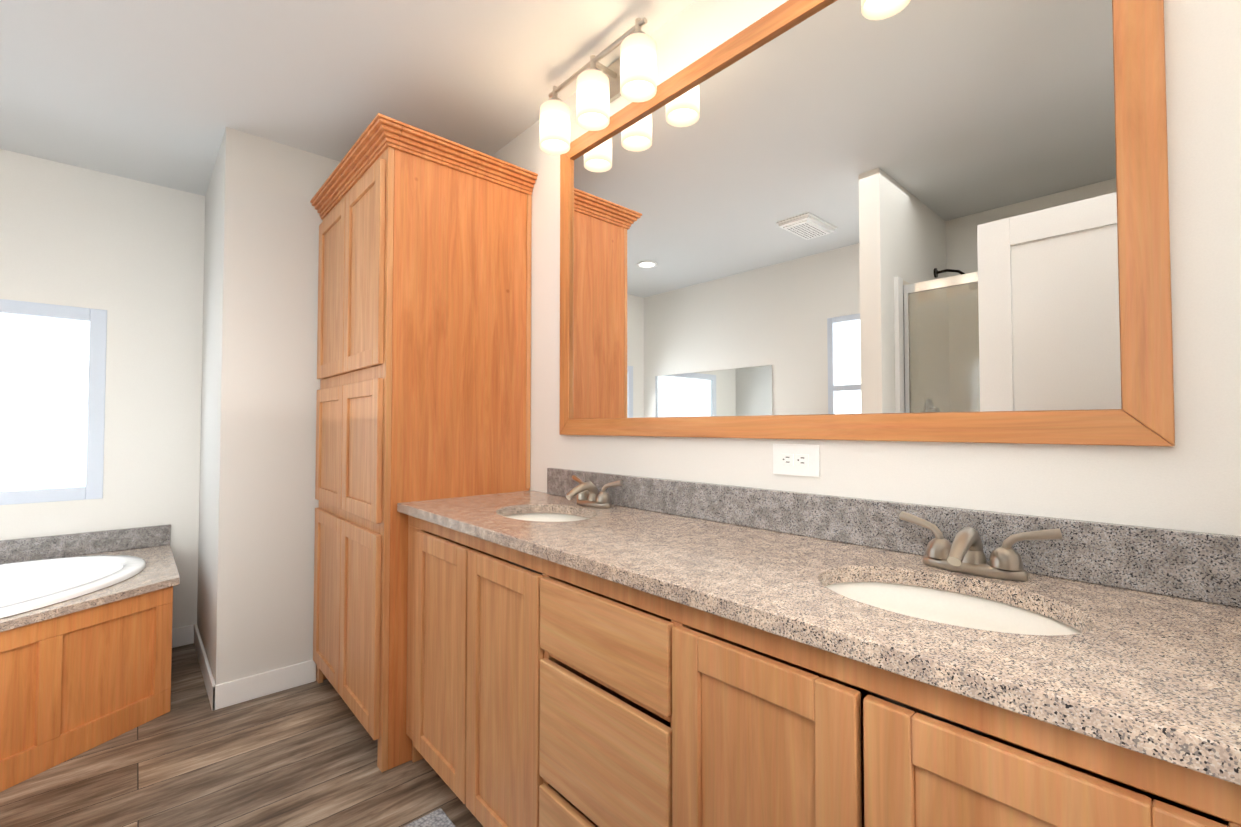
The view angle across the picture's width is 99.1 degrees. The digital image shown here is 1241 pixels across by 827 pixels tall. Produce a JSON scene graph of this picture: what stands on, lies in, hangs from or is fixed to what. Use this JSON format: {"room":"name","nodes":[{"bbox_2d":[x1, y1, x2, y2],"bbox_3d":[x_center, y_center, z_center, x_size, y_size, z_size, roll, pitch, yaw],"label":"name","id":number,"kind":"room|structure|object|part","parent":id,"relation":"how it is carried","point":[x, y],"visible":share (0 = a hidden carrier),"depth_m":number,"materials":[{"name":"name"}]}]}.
{"room":"bathroom","nodes":[
{"label":"bathroom","id":0,"kind":"room"},
{"bbox_2d":[0,149,204,627],"bbox_3d":[-2.951,0.006,2.377,1.667,2.440,0.120,1,-2,-42],"label":"wall","id":1,"kind":"structure","parent":0,"point":[127,254],"depth_m":2.71,"materials":[{"name":"paint"}]},
{"bbox_2d":[0,299,106,504],"bbox_3d":[-2.972,-0.056,2.322,1.020,0.940,0.076,1,-2,-42],"label":"window","id":2,"kind":"structure","parent":1,"relation":"in","point":[52,385],"depth_m":2.53,"materials":[{"name":"white glass"}]},
{"bbox_2d":[0,643,482,826],"bbox_3d":[-0.744,1.216,0.729,2.739,0.060,5.487,1,-2,-42],"label":"floor","id":3,"kind":"structure","parent":0,"point":[305,755],"depth_m":1.76,"materials":[{"name":"brown wood"}]},
{"bbox_2d":[0,524,179,791],"bbox_3d":[-2.328,0.884,1.678,1.428,0.650,1.718,1,-2,-42],"label":"tub surround","id":4,"kind":"object","parent":3,"relation":"on","point":[83,673],"visible":0.79,"depth_m":1.94,"materials":[{"name":"wood"}]},
{"bbox_2d":[0,555,145,617],"bbox_3d":[-2.476,0.862,1.792,1.291,0.438,1.100,1,-2,-42],"label":"tub","id":5,"kind":"object","parent":4,"relation":"in","point":[26,586],"visible":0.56,"depth_m":2.32,"materials":[{"name":"ceramic"}]},
{"bbox_2d":[310,113,537,771],"bbox_3d":[-0.890,0.117,2.295,0.633,2.214,0.934,1,-2,-42],"label":"linen cabinet","id":6,"kind":"object","parent":3,"relation":"on","point":[424,330],"visible":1,"depth_m":1.99,"materials":[{"name":"brown wood"}]},
{"bbox_2d":[404,808,455,826],"bbox_3d":[-0.481,1.189,1.153,0.518,0.012,0.755,1,-2,-42],"label":"bath mat","id":7,"kind":"object","parent":3,"relation":"on","point":[439,817],"visible":0.95,"depth_m":1.55,"materials":[{"name":"grey fabric"}]},
{"bbox_2d":[406,515,1240,826],"bbox_3d":[0.114,0.763,1.265,0.520,0.872,2.018,1,-2,-42],"label":"bathroom vanity","id":8,"kind":"object","parent":3,"relation":"on","point":[556,695],"visible":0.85,"depth_m":0.90,"materials":[{"name":"brown wood"}]},
{"bbox_2d":[397,468,1240,785],"bbox_3d":[0.107,0.260,1.271,0.540,0.132,2.018,1,-2,-42],"label":"countertop","id":9,"kind":"structure","parent":8,"relation":"on","point":[1147,662],"depth_m":0.84,"materials":[{"name":"stone"}]},
{"bbox_2d":[503,513,588,574],"bbox_3d":[-0.231,0.414,1.634,0.336,0.156,0.430,1,-2,-42],"label":"sink","id":10,"kind":"object","parent":9,"relation":"in","point":[549,517],"visible":0.15,"depth_m":1.79,"materials":[{"name":"ceramic"}]},
{"bbox_2d":[566,475,622,507],"bbox_3d":[-0.121,0.260,1.739,0.138,0.092,0.255,1,-2,-42],"label":"faucet","id":11,"kind":"object","parent":9,"relation":"on","point":[588,494],"visible":1,"depth_m":1.72,"materials":[{"name":"silver metal"}]},
{"bbox_2d":[826,582,1081,736],"bbox_3d":[0.501,0.394,0.834,0.336,0.156,0.430,1,-2,-42],"label":"sink","id":12,"kind":"object","parent":9,"relation":"in","point":[950,608],"visible":0.1,"depth_m":0.94,"materials":[{"name":"ceramic"}]},
{"bbox_2d":[899,511,1062,580],"bbox_3d":[0.612,0.240,0.939,0.138,0.092,0.255,1,-2,-42],"label":"faucet","id":13,"kind":"object","parent":9,"relation":"on","point":[963,552],"visible":1,"depth_m":0.93,"materials":[{"name":"silver metal"}]},
{"bbox_2d":[197,127,339,684],"bbox_3d":[-1.630,0.020,2.962,1.072,2.440,1.041,1,-2,-42],"label":"wall","id":14,"kind":"structure","parent":0,"point":[258,501],"depth_m":2.34,"materials":[{"name":"paint"}]},
{"bbox_2d":[190,624,216,710],"bbox_3d":[-1.986,1.179,2.518,0.015,0.100,0.933,1,-2,-42],"label":"baseboard","id":15,"kind":"structure","parent":14,"relation":"attached to","point":[211,688],"depth_m":2.41,"materials":[{"name":"white wood"}]},
{"bbox_2d":[217,659,315,708],"bbox_3d":[-1.530,1.174,2.311,0.354,0.100,0.012,1,-2,-42],"label":"baseboard","id":16,"kind":"structure","parent":14,"relation":"attached to","point":[233,692],"depth_m":2.29,"materials":[{"name":"white wood"}]},
{"bbox_2d":[0,0,695,195],"bbox_3d":[-0.744,-1.284,0.791,2.739,0.060,5.487,1,-2,-42],"label":"ceiling","id":17,"kind":"structure","parent":0,"point":[164,93],"depth_m":1.89,"materials":[{"name":"paint"}]},
{"bbox_2d":[492,0,1240,535],"bbox_3d":[0.573,-0.022,1.260,0.120,2.440,4.446,1,-2,-42],"label":"wall","id":18,"kind":"structure","parent":0,"point":[1190,480],"depth_m":0.91,"materials":[{"name":"paint"}]},
{"bbox_2d":[540,17,656,154],"bbox_3d":[-0.070,-1.089,1.773,0.168,0.250,0.540,1,-2,-42],"label":"sconce","id":19,"kind":"object","parent":18,"relation":"attached to","point":[612,71],"depth_m":1.71,"materials":[{"name":"white glass"}]},
{"bbox_3d":[-0.091,-1.038,1.752,0.110,0.146,0.540,1,-2,-42],"label":"vanity sconce shade","id":20,"kind":"part","parent":19,"relation":"part of","materials":[{"name":"white glass"}]},
{"bbox_2d":[773,444,819,476],"bbox_3d":[0.434,0.115,1.312,0.009,0.077,0.124,1,-2,-42],"label":"electrical outlet plate","id":21,"kind":"object","parent":18,"relation":"attached to","point":[797,459],"visible":1,"depth_m":1.31,"materials":[{"name":"plastic"}]},
{"bbox_2d":[559,0,1174,446],"bbox_3d":[0.322,-0.483,1.437,0.024,1.099,1.616,1,-2,-42],"label":"vanity mirror","id":22,"kind":"object","parent":18,"relation":"attached to","point":[901,220],"visible":0.98,"depth_m":1.15,"materials":[{"name":"brown wood"}]}
]}

